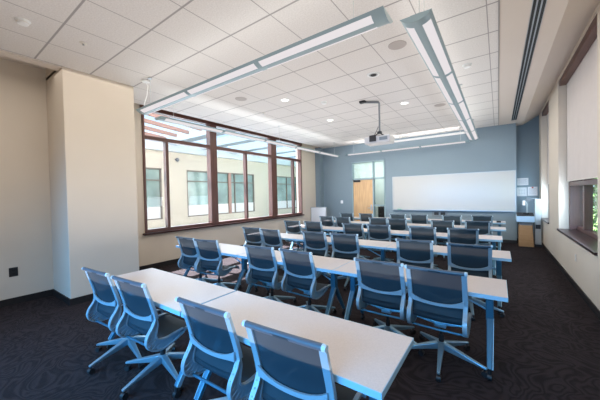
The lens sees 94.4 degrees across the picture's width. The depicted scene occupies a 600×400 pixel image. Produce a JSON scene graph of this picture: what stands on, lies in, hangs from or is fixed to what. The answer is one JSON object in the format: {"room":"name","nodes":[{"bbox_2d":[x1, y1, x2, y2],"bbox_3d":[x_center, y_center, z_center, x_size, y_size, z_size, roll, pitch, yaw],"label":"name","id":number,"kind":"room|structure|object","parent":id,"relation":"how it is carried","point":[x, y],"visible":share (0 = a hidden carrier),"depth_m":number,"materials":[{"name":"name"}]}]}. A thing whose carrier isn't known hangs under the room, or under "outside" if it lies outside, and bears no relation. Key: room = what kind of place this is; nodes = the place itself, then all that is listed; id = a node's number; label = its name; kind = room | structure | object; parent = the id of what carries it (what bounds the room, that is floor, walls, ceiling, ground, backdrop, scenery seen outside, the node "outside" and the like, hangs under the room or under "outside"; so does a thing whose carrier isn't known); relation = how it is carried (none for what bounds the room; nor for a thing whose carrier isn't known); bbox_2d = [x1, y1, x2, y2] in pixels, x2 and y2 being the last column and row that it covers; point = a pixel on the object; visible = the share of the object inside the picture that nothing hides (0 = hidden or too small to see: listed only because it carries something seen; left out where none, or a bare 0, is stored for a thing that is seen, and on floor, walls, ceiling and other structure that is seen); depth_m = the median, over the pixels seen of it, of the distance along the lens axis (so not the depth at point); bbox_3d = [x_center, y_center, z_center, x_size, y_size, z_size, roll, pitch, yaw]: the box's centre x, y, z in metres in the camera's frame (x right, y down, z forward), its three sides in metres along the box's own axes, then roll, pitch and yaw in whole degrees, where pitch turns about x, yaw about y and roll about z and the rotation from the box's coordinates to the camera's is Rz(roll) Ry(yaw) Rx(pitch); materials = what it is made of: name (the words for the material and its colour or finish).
{"room":"classroom","nodes":[
{"label":"classroom","id":0,"kind":"room"},
{"bbox_2d":[0,58,53,300],"bbox_3d":[-5.650,-0.429,2.893,0.250,4.200,4.560,-1,1,36],"label":"wall","id":1,"kind":"structure","parent":0,"point":[25,206],"depth_m":4.42,"materials":[{"name":"beige paint"}]},
{"bbox_2d":[9,267,17,276],"bbox_3d":[-4.456,1.120,4.318,0.011,0.140,0.100,-1,1,36],"label":"wall outlet","id":2,"kind":"object","parent":1,"relation":"attached to","point":[13,271],"visible":1,"depth_m":4.32,"materials":[{"name":"black plastic"}]},
{"bbox_2d":[0,289,118,306],"bbox_3d":[-4.798,1.600,3.091,0.875,0.100,5.360,-1,1,36],"label":"baseboard","id":3,"kind":"structure","parent":1,"relation":"attached to","point":[24,298],"depth_m":4.37,"materials":[{"name":"black rubber"}]},
{"bbox_2d":[45,66,138,298],"bbox_3d":[-3.684,-0.508,4.904,1.110,4.200,1.000,-1,1,36],"label":"column","id":4,"kind":"structure","parent":0,"point":[91,124],"depth_m":4.49,"materials":[{"name":"beige paint"}]},
{"bbox_2d":[134,103,317,266],"bbox_3d":[-1.520,-0.533,9.185,0.250,4.000,9.200,-1,1,36],"label":"wall","id":5,"kind":"structure","parent":0,"point":[156,248],"depth_m":7.33,"materials":[{"name":"beige paint"}]},
{"bbox_2d":[141,114,211,232],"bbox_3d":[-3.033,-0.730,6.952,0.170,2.900,1.780,-1,1,36],"label":"window","id":6,"kind":"structure","parent":5,"relation":"in","point":[165,141],"depth_m":6.64,"materials":[{"name":"brown wood"}]},
{"bbox_2d":[139,104,301,145],"bbox_3d":[-1.774,-2.184,8.678,0.150,0.170,6.190,-1,1,36],"label":"trim","id":7,"kind":"structure","parent":5,"relation":"attached to","point":[160,112],"depth_m":7.86,"materials":[{"name":"brown wood"}]},
{"bbox_2d":[139,234,302,270],"bbox_3d":[-1.555,1.424,8.883,0.015,0.100,7.840,-1,1,36],"label":"baseboard","id":8,"kind":"structure","parent":5,"relation":"attached to","point":[173,261],"depth_m":6.47,"materials":[{"name":"black rubber"}]},
{"bbox_2d":[143,214,303,235],"bbox_3d":[-1.742,0.683,8.739,0.290,0.045,6.210,-1,1,36],"label":"trim","id":9,"kind":"structure","parent":5,"relation":"attached to","point":[193,228],"depth_m":7.58,"materials":[{"name":"brown wood"}]},
{"bbox_2d":[206,125,271,224],"bbox_3d":[-1.783,-0.789,8.700,0.170,2.900,2.520,-1,1,36],"label":"window","id":10,"kind":"structure","parent":5,"relation":"in","point":[211,139],"depth_m":7.75,"materials":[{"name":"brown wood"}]},
{"bbox_2d":[267,139,302,217],"bbox_3d":[-0.518,-0.848,10.469,0.170,2.900,1.830,-1,1,36],"label":"window","id":11,"kind":"structure","parent":5,"relation":"in","point":[272,161],"depth_m":9.88,"materials":[{"name":"brown wood"}]},
{"bbox_2d":[0,0,599,147],"bbox_3d":[0.232,-2.312,4.737,8.300,0.480,14.500,-1,1,36],"label":"ceiling","id":12,"kind":"structure","parent":0,"point":[180,45],"depth_m":4.00,"materials":[{"name":"tile"}]},
{"bbox_2d":[14,17,30,26],"bbox_3d":[-3.077,-1.967,3.080,0.140,0.045,0.140,-1,1,36],"label":"smoke detector","id":13,"kind":"object","parent":12,"relation":"attached to","point":[21,21],"visible":1,"depth_m":3.05,"materials":[{"name":"white plastic"}]},
{"bbox_2d":[154,108,339,156],"bbox_3d":[-0.583,-1.853,8.009,0.258,0.559,7.074,-1,1,36],"label":"pendant light","id":14,"kind":"object","parent":12,"relation":"hanging from","point":[160,118],"visible":0.9,"depth_m":6.48,"materials":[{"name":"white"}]},
{"bbox_2d":[136,0,392,114],"bbox_3d":[-0.984,-1.765,3.546,4.224,0.562,0.258,-1,1,36],"label":"pendant light","id":15,"kind":"object","parent":12,"relation":"hanging from","point":[378,17],"visible":1,"depth_m":2.91,"materials":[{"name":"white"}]},
{"bbox_2d":[359,100,393,145],"bbox_3d":[1.679,-1.681,6.029,0.620,0.930,0.490,-1,1,36],"label":"ceiling projector","id":16,"kind":"object","parent":12,"relation":"hanging from","point":[373,140],"visible":1,"depth_m":5.96,"materials":[{"name":"grey plastic"}]},
{"bbox_2d":[388,40,406,49],"bbox_3d":[1.317,-2.094,3.759,0.240,0.008,0.240,-1,1,36],"label":"ceiling speaker","id":17,"kind":"object","parent":12,"relation":"attached to","point":[398,44],"visible":1,"depth_m":3.75,"materials":[{"name":"grey plastic"}]},
{"bbox_2d":[345,127,469,155],"bbox_3d":[3.522,-2.004,9.737,4.154,0.499,0.258,-1,1,36],"label":"pendant light","id":18,"kind":"object","parent":12,"relation":"hanging from","point":[460,141],"visible":1,"depth_m":9.39,"materials":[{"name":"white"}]},
{"bbox_2d":[394,132,464,141],"bbox_3d":[4.186,-2.138,9.060,2.200,0.236,0.080,-1,1,36],"label":"ceiling light","id":19,"kind":"object","parent":12,"relation":"hanging from","point":[457,133],"visible":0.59,"depth_m":8.99,"materials":[{"name":"white plastic"}]},
{"bbox_2d":[400,0,478,140],"bbox_3d":[2.957,-1.878,5.121,0.258,0.559,6.854,-1,1,36],"label":"pendant light","id":20,"kind":"object","parent":12,"relation":"hanging from","point":[422,28],"visible":1,"depth_m":3.09,"materials":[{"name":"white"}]},
{"bbox_2d":[498,0,499,125],"bbox_3d":[2.152,-2.096,3.002,0.014,0.012,13.500,-1,1,36],"label":"trim","id":21,"kind":"structure","parent":12,"relation":"attached to","point":[498,0],"depth_m":3.73,"materials":[{"name":"grey"}]},
{"bbox_2d":[511,0,546,120],"bbox_3d":[2.292,-2.089,2.595,0.124,0.011,13.000,-1,1,36],"label":"ceiling vent","id":22,"kind":"object","parent":12,"relation":"in","point":[538,6],"visible":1,"depth_m":3.85,"materials":[{"name":"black metal"}]},
{"bbox_2d":[0,234,599,399],"bbox_3d":[0.206,1.569,4.824,8.500,0.120,14.400,-1,1,36],"label":"floor","id":23,"kind":"structure","parent":0,"point":[547,340],"depth_m":2.85,"materials":[{"name":"carpet"}]},
{"bbox_2d":[81,267,163,374],"bbox_3d":[-1.777,1.119,2.844,0.741,0.937,0.729,-1,1,32],"label":"mesh chair","id":24,"kind":"object","parent":23,"relation":"on","point":[106,303],"visible":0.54,"depth_m":2.69,"materials":[{"name":"blue"}]},
{"bbox_2d":[111,275,187,399],"bbox_3d":[-1.263,1.113,2.513,0.741,0.937,0.729,-1,1,32],"label":"mesh chair","id":25,"kind":"object","parent":23,"relation":"on","point":[140,315],"visible":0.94,"depth_m":2.38,"materials":[{"name":"blue"}]},
{"bbox_2d":[107,268,235,398],"bbox_3d":[-1.373,1.213,2.793,1.545,0.732,0.560,-1,1,36],"label":"table","id":26,"kind":"object","parent":23,"relation":"on","point":[164,287],"visible":0.39,"depth_m":2.62,"materials":[{"name":"laminate"}]},
{"bbox_2d":[176,236,222,281],"bbox_3d":[-1.764,1.082,4.875,0.741,0.937,0.729,-1,1,34],"label":"mesh chair","id":27,"kind":"object","parent":23,"relation":"on","point":[189,257],"visible":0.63,"depth_m":4.74,"materials":[{"name":"blue fabric"}]},
{"bbox_2d":[175,297,255,399],"bbox_3d":[-0.453,1.106,1.946,0.741,0.937,0.729,-1,1,34],"label":"mesh chair","id":28,"kind":"object","parent":23,"relation":"on","point":[214,346],"visible":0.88,"depth_m":1.76,"materials":[{"name":"blue fabric"}]},
{"bbox_2d":[176,243,257,291],"bbox_3d":[-1.433,1.178,4.815,1.615,0.732,0.560,-1,1,36],"label":"table","id":29,"kind":"object","parent":23,"relation":"on","point":[233,251],"visible":0.37,"depth_m":4.41,"materials":[{"name":"laminate"}]},
{"bbox_2d":[193,239,241,288],"bbox_3d":[-1.350,1.078,4.588,0.741,0.937,0.729,-1,1,26],"label":"mesh chair","id":30,"kind":"object","parent":23,"relation":"on","point":[210,258],"visible":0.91,"depth_m":4.42,"materials":[{"name":"blue"}]},
{"bbox_2d":[242,227,262,264],"bbox_3d":[-0.889,1.040,6.129,0.741,0.937,0.729,-1,1,30],"label":"mesh chair","id":31,"kind":"object","parent":23,"relation":"on","point":[253,236],"visible":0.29,"depth_m":5.93,"materials":[{"name":"blue fabric"}]},
{"bbox_2d":[243,244,296,302],"bbox_3d":[-0.405,1.069,3.927,0.741,0.937,0.729,-1,1,31],"label":"mesh chair","id":32,"kind":"object","parent":23,"relation":"on","point":[263,266],"visible":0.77,"depth_m":3.76,"materials":[{"name":"blue"}]},
{"bbox_2d":[260,229,283,269],"bbox_3d":[-0.438,1.038,5.708,0.741,0.937,0.729,-1,1,35],"label":"mesh chair","id":33,"kind":"object","parent":23,"relation":"on","point":[271,238],"visible":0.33,"depth_m":5.52,"materials":[{"name":"blue"}]},
{"bbox_2d":[280,233,304,250],"bbox_3d":[-0.440,1.133,6.083,1.615,0.732,0.560,-1,1,36],"label":"table","id":34,"kind":"object","parent":23,"relation":"on","point":[285,236],"visible":0.13,"depth_m":5.70,"materials":[{"name":"laminate"}]},
{"bbox_2d":[284,220,302,250],"bbox_3d":[-0.059,0.998,7.465,0.741,0.937,0.729,-1,1,32],"label":"mesh chair","id":35,"kind":"object","parent":23,"relation":"on","point":[292,227],"visible":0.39,"depth_m":7.29,"materials":[{"name":"blue"}]},
{"bbox_2d":[237,250,352,314],"bbox_3d":[-0.115,1.166,3.873,1.605,0.732,0.560,-1,1,36],"label":"table","id":36,"kind":"object","parent":23,"relation":"on","point":[324,264],"visible":0.57,"depth_m":3.52,"materials":[{"name":"laminate"}]},
{"bbox_2d":[181,291,413,399],"bbox_3d":[-0.104,1.202,1.885,1.545,0.732,0.560,-1,1,36],"label":"table","id":37,"kind":"object","parent":23,"relation":"on","point":[364,359],"visible":0.55,"depth_m":1.69,"materials":[{"name":"laminate"}]},
{"bbox_2d":[242,320,365,399],"bbox_3d":[0.067,1.101,1.581,0.741,0.937,0.729,-1,1,33],"label":"mesh chair","id":38,"kind":"object","parent":23,"relation":"on","point":[288,366],"visible":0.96,"depth_m":1.39,"materials":[{"name":"blue"}]},
{"bbox_2d":[278,248,336,313],"bbox_3d":[0.114,1.064,3.568,0.741,0.937,0.729,0,1,38],"label":"mesh chair","id":39,"kind":"object","parent":23,"relation":"on","point":[299,266],"visible":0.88,"depth_m":3.42,"materials":[{"name":"blue fabric"}]},
{"bbox_2d":[290,225,342,249],"bbox_3d":[0.429,1.090,7.428,1.615,0.732,0.560,-1,1,36],"label":"table","id":40,"kind":"object","parent":23,"relation":"on","point":[325,228],"visible":0.15,"depth_m":7.21,"materials":[{"name":"laminate"}]},
{"bbox_2d":[303,221,330,254],"bbox_3d":[0.463,0.992,7.153,0.741,0.937,0.729,-1,1,31],"label":"mesh chair","id":41,"kind":"object","parent":23,"relation":"on","point":[311,226],"visible":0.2,"depth_m":6.95,"materials":[{"name":"blue"}]},
{"bbox_2d":[311,207,326,221],"bbox_3d":[0.780,0.825,11.497,0.750,1.070,0.400,-1,1,36],"label":"board","id":42,"kind":"object","parent":23,"relation":"on","point":[316,212],"visible":0.44,"depth_m":11.51,"materials":[{"name":"white plastic"}]},
{"bbox_2d":[301,231,338,281],"bbox_3d":[0.404,1.028,5.242,0.741,0.937,0.729,-1,1,34],"label":"mesh chair","id":43,"kind":"object","parent":23,"relation":"on","point":[316,243],"visible":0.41,"depth_m":5.06,"materials":[{"name":"blue fabric"}]},
{"bbox_2d":[319,216,334,234],"bbox_3d":[0.972,0.953,8.680,0.741,0.937,0.729,0,1,39],"label":"mesh chair","id":44,"kind":"object","parent":23,"relation":"on","point":[326,220],"visible":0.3,"depth_m":8.49,"materials":[{"name":"blue"}]},
{"bbox_2d":[334,217,350,233],"bbox_3d":[1.405,0.951,8.297,0.741,0.937,0.729,0,1,38],"label":"mesh chair","id":45,"kind":"object","parent":23,"relation":"on","point":[339,220],"visible":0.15,"depth_m":8.15,"materials":[{"name":"blue"}]},
{"bbox_2d":[319,220,368,239],"bbox_3d":[1.436,1.045,8.699,1.615,0.732,0.560,-1,1,36],"label":"table","id":46,"kind":"object","parent":23,"relation":"on","point":[352,222],"visible":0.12,"depth_m":8.33,"materials":[{"name":"laminate"}]},
{"bbox_2d":[328,233,364,289],"bbox_3d":[0.882,1.023,4.911,0.741,0.937,0.729,-1,1,30],"label":"mesh chair","id":47,"kind":"object","parent":23,"relation":"on","point":[344,246],"visible":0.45,"depth_m":4.72,"materials":[{"name":"blue"}]},
{"bbox_2d":[303,237,394,261],"bbox_3d":[0.877,1.121,5.141,1.605,0.732,0.560,-1,1,36],"label":"table","id":48,"kind":"object","parent":23,"relation":"on","point":[378,245],"visible":0.23,"depth_m":4.74,"materials":[{"name":"laminate"}]},
{"bbox_2d":[342,223,370,259],"bbox_3d":[1.336,0.985,6.468,0.741,0.937,0.729,-1,1,33],"label":"mesh chair","id":49,"kind":"object","parent":23,"relation":"on","point":[348,228],"visible":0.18,"depth_m":6.26,"materials":[{"name":"blue fabric"}]},
{"bbox_2d":[359,213,372,239],"bbox_3d":[2.380,0.907,9.505,0.741,0.937,0.729,0,1,38],"label":"mesh chair","id":50,"kind":"object","parent":23,"relation":"on","point":[364,217],"visible":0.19,"depth_m":9.35,"materials":[{"name":"blue"}]},
{"bbox_2d":[338,228,408,238],"bbox_3d":[1.747,1.078,6.486,1.605,0.732,0.560,-1,1,36],"label":"table","id":51,"kind":"object","parent":23,"relation":"on","point":[403,234],"visible":0.19,"depth_m":6.08,"materials":[{"name":"laminate"}]},
{"bbox_2d":[366,224,393,261],"bbox_3d":[1.810,0.981,6.140,0.741,0.937,0.729,-1,1,30],"label":"mesh chair","id":52,"kind":"object","parent":23,"relation":"on","point":[375,232],"visible":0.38,"depth_m":5.96,"materials":[{"name":"blue fabric"}]},
{"bbox_2d":[367,218,392,252],"bbox_3d":[2.259,0.941,7.773,0.741,0.937,0.729,-1,1,29],"label":"mesh chair","id":53,"kind":"object","parent":23,"relation":"on","point":[376,221],"visible":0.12,"depth_m":7.55,"materials":[{"name":"blue"}]},
{"bbox_2d":[354,257,424,355],"bbox_3d":[0.939,1.057,2.966,0.741,0.937,0.729,-1,1,36],"label":"mesh chair","id":54,"kind":"object","parent":23,"relation":"on","point":[382,285],"visible":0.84,"depth_m":2.81,"materials":[{"name":"blue"}]},
{"bbox_2d":[385,218,408,252],"bbox_3d":[2.653,0.939,7.429,0.741,0.937,0.729,-1,1,29],"label":"mesh chair","id":55,"kind":"object","parent":23,"relation":"on","point":[395,224],"visible":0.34,"depth_m":7.23,"materials":[{"name":"blue fabric"}]},
{"bbox_2d":[389,214,408,240],"bbox_3d":[3.206,0.901,8.879,0.741,0.937,0.729,-1,1,35],"label":"mesh chair","id":56,"kind":"object","parent":23,"relation":"on","point":[393,216],"visible":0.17,"depth_m":8.67,"materials":[{"name":"blue"}]},
{"bbox_2d":[395,238,434,292],"bbox_3d":[1.760,1.018,4.161,0.741,0.937,0.729,-1,1,30],"label":"mesh chair","id":57,"kind":"object","parent":23,"relation":"on","point":[419,253],"visible":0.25,"depth_m":3.96,"materials":[{"name":"blue"}]},
{"bbox_2d":[410,214,427,223],"bbox_3d":[3.718,0.896,8.537,0.741,0.937,0.729,-1,1,34],"label":"mesh chair","id":58,"kind":"object","parent":23,"relation":"on","point":[416,219],"visible":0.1,"depth_m":8.34,"materials":[{"name":"blue"}]},
{"bbox_2d":[332,260,507,380],"bbox_3d":[1.194,1.155,2.936,1.605,0.732,0.560,-1,1,36],"label":"table","id":59,"kind":"object","parent":23,"relation":"on","point":[490,289],"visible":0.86,"depth_m":2.52,"materials":[{"name":"laminate"}]},
{"bbox_2d":[408,226,441,269],"bbox_3d":[2.518,0.975,5.585,0.741,0.937,0.729,-1,1,34],"label":"mesh chair","id":60,"kind":"object","parent":23,"relation":"on","point":[415,233],"visible":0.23,"depth_m":5.38,"materials":[{"name":"blue fabric"}]},
{"bbox_2d":[430,220,453,260],"bbox_3d":[3.488,0.933,6.735,0.741,0.937,0.729,-1,1,32],"label":"mesh chair","id":61,"kind":"object","parent":23,"relation":"on","point":[441,226],"visible":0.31,"depth_m":6.55,"materials":[{"name":"blue"}]},
{"bbox_2d":[404,265,486,381],"bbox_3d":[1.342,1.054,2.628,0.741,0.937,0.729,0,1,37],"label":"mesh chair","id":62,"kind":"object","parent":23,"relation":"on","point":[439,297],"visible":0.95,"depth_m":2.48,"materials":[{"name":"blue"}]},
{"bbox_2d":[385,242,511,313],"bbox_3d":[2.187,1.110,4.204,1.605,0.732,0.560,-1,1,36],"label":"table","id":63,"kind":"object","parent":23,"relation":"on","point":[499,256],"visible":0.44,"depth_m":3.80,"materials":[{"name":"laminate"}]},
{"bbox_2d":[438,215,461,245],"bbox_3d":[4.439,0.889,8.058,0.741,0.937,0.729,-1,1,33],"label":"mesh chair","id":64,"kind":"object","parent":23,"relation":"on","point":[457,219],"visible":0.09,"depth_m":7.82,"materials":[{"name":"blue"}]},
{"bbox_2d":[407,232,502,278],"bbox_3d":[3.056,1.067,5.549,1.605,0.732,0.560,-1,1,36],"label":"table","id":65,"kind":"object","parent":23,"relation":"on","point":[486,238],"visible":0.31,"depth_m":5.12,"materials":[{"name":"laminate"}]},
{"bbox_2d":[447,228,478,269],"bbox_3d":[3.079,0.969,5.232,0.741,0.937,0.729,-1,1,30],"label":"mesh chair","id":66,"kind":"object","parent":23,"relation":"on","point":[455,235],"visible":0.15,"depth_m":5.03,"materials":[{"name":"blue fabric"}]},
{"bbox_2d":[428,225,505,250],"bbox_3d":[4.063,1.022,6.820,1.605,0.732,0.560,-1,1,36],"label":"table","id":67,"kind":"object","parent":23,"relation":"on","point":[498,230],"visible":0.22,"depth_m":6.38,"materials":[{"name":"laminate"}]},
{"bbox_2d":[446,242,504,320],"bbox_3d":[2.293,1.014,3.731,0.741,0.937,0.729,-1,1,33],"label":"mesh chair","id":68,"kind":"object","parent":23,"relation":"on","point":[476,260],"visible":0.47,"depth_m":3.54,"materials":[{"name":"blue"}]},
{"bbox_2d":[464,220,490,244],"bbox_3d":[4.125,0.925,6.439,0.741,0.937,0.729,-1,1,32],"label":"mesh chair","id":69,"kind":"object","parent":23,"relation":"on","point":[483,226],"visible":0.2,"depth_m":6.22,"materials":[{"name":"blue"}]},
{"bbox_2d":[471,215,497,249],"bbox_3d":[5.082,0.881,7.721,0.741,0.937,0.729,-1,1,35],"label":"mesh chair","id":70,"kind":"object","parent":23,"relation":"on","point":[473,217],"visible":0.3,"depth_m":7.49,"materials":[{"name":"blue fabric"}]},
{"bbox_2d":[516,212,534,246],"bbox_3d":[6.464,0.843,7.963,0.419,0.945,0.420,-1,1,36],"label":"lectern","id":71,"kind":"object","parent":23,"relation":"on","point":[525,228],"visible":0.95,"depth_m":7.83,"materials":[{"name":"wood"}]},
{"bbox_2d":[516,212,533,215],"bbox_3d":[6.447,0.410,7.960,0.380,0.080,0.400,-1,1,36],"label":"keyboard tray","id":72,"kind":"object","parent":71,"relation":"on","point":[517,213],"depth_m":7.92,"materials":[{"name":"black plastic"}]},
{"bbox_2d":[526,198,541,246],"bbox_3d":[6.664,0.622,7.917,0.340,1.380,0.250,-1,1,36],"label":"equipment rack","id":73,"kind":"object","parent":23,"relation":"on","point":[537,202],"visible":0.96,"depth_m":7.80,"materials":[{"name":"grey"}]},
{"bbox_2d":[315,148,323,206],"bbox_3d":[0.864,-0.438,12.095,0.240,3.600,0.300,-1,1,36],"label":"pilaster","id":74,"kind":"object","parent":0,"point":[319,169],"visible":0.64,"depth_m":11.98,"materials":[{"name":"blue paint"}]},
{"bbox_2d":[354,161,383,216],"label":"window","id":75,"kind":"structure","parent":0,"point":[361,170],"depth_m":12.94,"materials":[{"name":"clear glass"}]},
{"bbox_2d":[318,123,516,239],"bbox_3d":[3.782,-0.672,10.462,6.890,4.000,0.450,-1,1,36],"label":"wall","id":76,"kind":"structure","parent":0,"point":[495,148],"depth_m":9.63,"materials":[{"name":"blue paint"}]},
{"bbox_2d":[351,159,385,220],"bbox_3d":[2.677,-0.096,10.938,1.370,2.880,0.333,-1,1,36],"label":"door","id":77,"kind":"structure","parent":76,"relation":"in","point":[363,189],"depth_m":11.04,"materials":[{"name":"brown"}]},
{"bbox_2d":[432,211,447,216],"bbox_3d":[4.779,0.464,9.496,0.480,0.220,0.024,-1,1,36],"label":"wall plate","id":78,"kind":"object","parent":76,"relation":"attached to","point":[434,213],"visible":0.81,"depth_m":9.50,"materials":[{"name":"grey"}]},
{"bbox_2d":[392,170,515,211],"bbox_3d":[4.938,-0.256,9.315,3.660,1.240,0.093,-1,1,36],"label":"whiteboard","id":79,"kind":"object","parent":76,"relation":"attached to","point":[493,191],"visible":1,"depth_m":9.16,"materials":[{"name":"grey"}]},
{"bbox_2d":[393,209,514,211],"bbox_3d":[4.943,0.351,9.314,3.600,0.025,0.064,-1,1,36],"label":"tray","id":80,"kind":"object","parent":79,"relation":"on","point":[492,210],"depth_m":8.98,"materials":[{"name":"silver metal"}]},
{"bbox_2d":[516,115,539,237],"bbox_3d":[7.001,-0.708,8.560,0.560,4.000,0.200,-1,1,36],"label":"wall","id":81,"kind":"structure","parent":0,"point":[527,135],"depth_m":8.46,"materials":[{"name":"blue paint"}]},
{"bbox_2d":[517,187,526,195],"bbox_3d":[6.840,-0.254,8.562,0.240,0.270,0.008,-1,1,36],"label":"notice sheet","id":82,"kind":"object","parent":81,"relation":"attached to","point":[521,191],"visible":0.94,"depth_m":8.56,"materials":[{"name":"paper"}]},
{"bbox_2d":[517,178,527,184],"bbox_3d":[6.854,-0.564,8.542,0.270,0.220,0.008,-1,1,36],"label":"notice sheet","id":83,"kind":"object","parent":81,"relation":"attached to","point":[520,181],"visible":1,"depth_m":8.54,"materials":[{"name":"paper"}]},
{"bbox_2d":[528,187,537,195],"bbox_3d":[7.045,-0.266,8.410,0.230,0.270,0.016,-1,1,36],"label":"notice sheet","id":84,"kind":"object","parent":81,"relation":"attached to","point":[532,191],"visible":1,"depth_m":8.40,"materials":[{"name":"paper"}]},
{"bbox_2d":[539,2,599,309],"bbox_3d":[3.203,-0.517,2.611,0.180,4.000,14.400,-1,1,36],"label":"wall","id":85,"kind":"structure","parent":0,"point":[585,271],"depth_m":5.62,"materials":[{"name":"beige paint"}]},
{"bbox_2d":[547,113,548,183],"bbox_3d":[6.559,-1.447,7.246,0.056,2.049,1.430,-1,1,36],"label":"roller shade","id":86,"kind":"object","parent":85,"relation":"attached to","point":[548,113],"visible":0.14,"depth_m":7.71,"materials":[{"name":"fabric"}]},
{"bbox_2d":[567,80,569,181],"bbox_3d":[5.280,-1.387,5.457,0.056,2.049,0.250,-1,1,36],"label":"roller shade","id":87,"kind":"object","parent":85,"relation":"attached to","point":[568,83],"visible":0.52,"depth_m":5.46,"materials":[{"name":"fabric"}]},
{"bbox_2d":[542,243,599,319],"bbox_3d":[3.152,1.433,2.683,0.015,0.100,13.950,-1,1,36],"label":"baseboard","id":88,"kind":"structure","parent":85,"relation":"attached to","point":[596,311],"depth_m":4.36,"materials":[{"name":"black rubber"}]},
{"bbox_2d":[557,228,597,255],"bbox_3d":[4.631,0.638,4.482,0.370,0.040,2.740,-1,1,36],"label":"windowsill","id":89,"kind":"structure","parent":85,"relation":"attached to","point":[587,242],"depth_m":4.38,"materials":[{"name":"brown wood"}]},
{"bbox_2d":[559,14,596,85],"bbox_3d":[4.497,-2.365,4.477,0.100,0.190,2.740,-1,1,36],"label":"trim","id":90,"kind":"structure","parent":85,"relation":"attached to","point":[590,36],"depth_m":4.28,"materials":[{"name":"brown wood"}]},
{"bbox_2d":[569,179,597,239],"bbox_3d":[4.671,-0.882,4.402,0.190,3.000,2.740,-1,1,36],"label":"window","id":91,"kind":"structure","parent":85,"relation":"in","point":[580,191],"depth_m":5.04,"materials":[{"name":"brown wood"}]},
{"bbox_2d":[570,38,597,180],"bbox_3d":[4.495,-1.350,4.359,0.056,2.049,2.430,-1,1,36],"label":"roller shade","id":92,"kind":"object","parent":85,"relation":"attached to","point":[583,82],"visible":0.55,"depth_m":4.43,"materials":[{"name":"fabric"}]},
{"label":"outside","id":93,"kind":"structure","parent":0,"visible":0},
{"bbox_3d":[-3.149,1.528,13.370,7.300,0.100,30.000,-1,1,36],"label":"courtyard","id":94,"kind":"object","parent":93,"visible":0},
{"bbox_2d":[145,149,296,228],"bbox_3d":[-2.816,-1.539,12.414,5.600,6.050,29.000,-1,1,36],"label":"wall","id":95,"kind":"structure","parent":94,"relation":"on","point":[178,204],"depth_m":13.44,"materials":[{"name":"beige paint"}]},
{"bbox_2d":[146,167,162,219],"bbox_3d":[-6.965,-0.232,10.997,0.120,2.230,3.000,-1,1,36],"label":"window","id":96,"kind":"structure","parent":95,"relation":"in","point":[153,175],"depth_m":11.97,"materials":[{"name":"clear glass"}]},
{"bbox_2d":[144,125,176,136],"bbox_3d":[-7.236,-2.845,8.398,0.100,0.720,7.410,-1,1,36],"label":"rafter","id":97,"kind":"object","parent":95,"relation":"attached to","point":[146,127],"visible":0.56,"depth_m":10.82,"materials":[{"name":"brown"}]},
{"bbox_2d":[144,118,188,133],"bbox_3d":[-6.545,-2.851,7.903,0.100,0.720,7.410,-1,1,36],"label":"rafter","id":98,"kind":"object","parent":95,"relation":"attached to","point":[148,121],"visible":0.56,"depth_m":10.12,"materials":[{"name":"brown"}]},
{"bbox_2d":[145,140,295,166],"bbox_3d":[-3.995,-2.539,14.945,0.350,0.590,25.800,-1,1,36],"label":"roof edge","id":99,"kind":"structure","parent":95,"relation":"attached to","point":[151,145],"depth_m":13.52,"materials":[{"name":"blue"}]},
{"bbox_2d":[165,125,233,144],"bbox_3d":[-3.771,-2.640,10.877,5.250,0.350,0.450,-1,1,36],"label":"roof beam","id":100,"kind":"structure","parent":99,"relation":"attached to","point":[194,135],"depth_m":11.09,"materials":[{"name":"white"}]},
{"bbox_2d":[200,133,264,149],"bbox_3d":[-2.753,-2.688,12.300,5.250,0.350,0.450,-1,1,36],"label":"roof beam","id":101,"kind":"structure","parent":99,"relation":"attached to","point":[226,141],"depth_m":12.34,"materials":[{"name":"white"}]},
{"bbox_2d":[228,141,291,153],"bbox_3d":[-1.736,-2.736,13.723,5.250,0.350,0.450,-1,1,36],"label":"roof beam","id":102,"kind":"structure","parent":99,"relation":"attached to","point":[252,146],"depth_m":13.99,"materials":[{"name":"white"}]},
{"bbox_2d":[253,145,295,156],"bbox_3d":[-0.719,-2.784,15.146,5.250,0.350,0.450,-1,1,36],"label":"roof beam","id":103,"kind":"structure","parent":99,"relation":"attached to","point":[279,150],"depth_m":15.20,"materials":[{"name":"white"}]},
{"bbox_2d":[277,152,295,157],"bbox_3d":[0.299,-2.832,16.569,5.250,0.350,0.450,-1,1,36],"label":"roof beam","id":104,"kind":"structure","parent":99,"relation":"attached to","point":[291,154],"depth_m":17.05,"materials":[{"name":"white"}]},
{"bbox_2d":[187,170,254,216],"bbox_3d":[-4.096,-0.367,15.010,0.120,2.230,4.470,-1,1,36],"label":"window","id":105,"kind":"structure","parent":95,"relation":"in","point":[230,185],"depth_m":14.92,"materials":[{"name":"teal glass"}]},
{"bbox_2d":[277,176,296,208],"bbox_3d":[-0.453,-0.539,20.105,0.120,2.230,5.000,-1,1,36],"label":"window","id":106,"kind":"structure","parent":95,"relation":"in","point":[283,183],"depth_m":19.33,"materials":[{"name":"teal glass"}]},
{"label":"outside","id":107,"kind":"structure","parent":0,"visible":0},
{"bbox_3d":[21.618,1.623,3.046,28.400,0.100,50.000,-1,1,36],"label":"lawn","id":108,"kind":"structure","parent":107,"visible":0},
{"bbox_2d":[593,178,597,231],"bbox_3d":[9.297,-0.575,8.067,2.470,4.659,2.483,-1,1,36],"label":"tree","id":109,"kind":"object","parent":108,"relation":"on","point":[595,196],"visible":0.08,"depth_m":8.18,"materials":[{"name":"green plant"}]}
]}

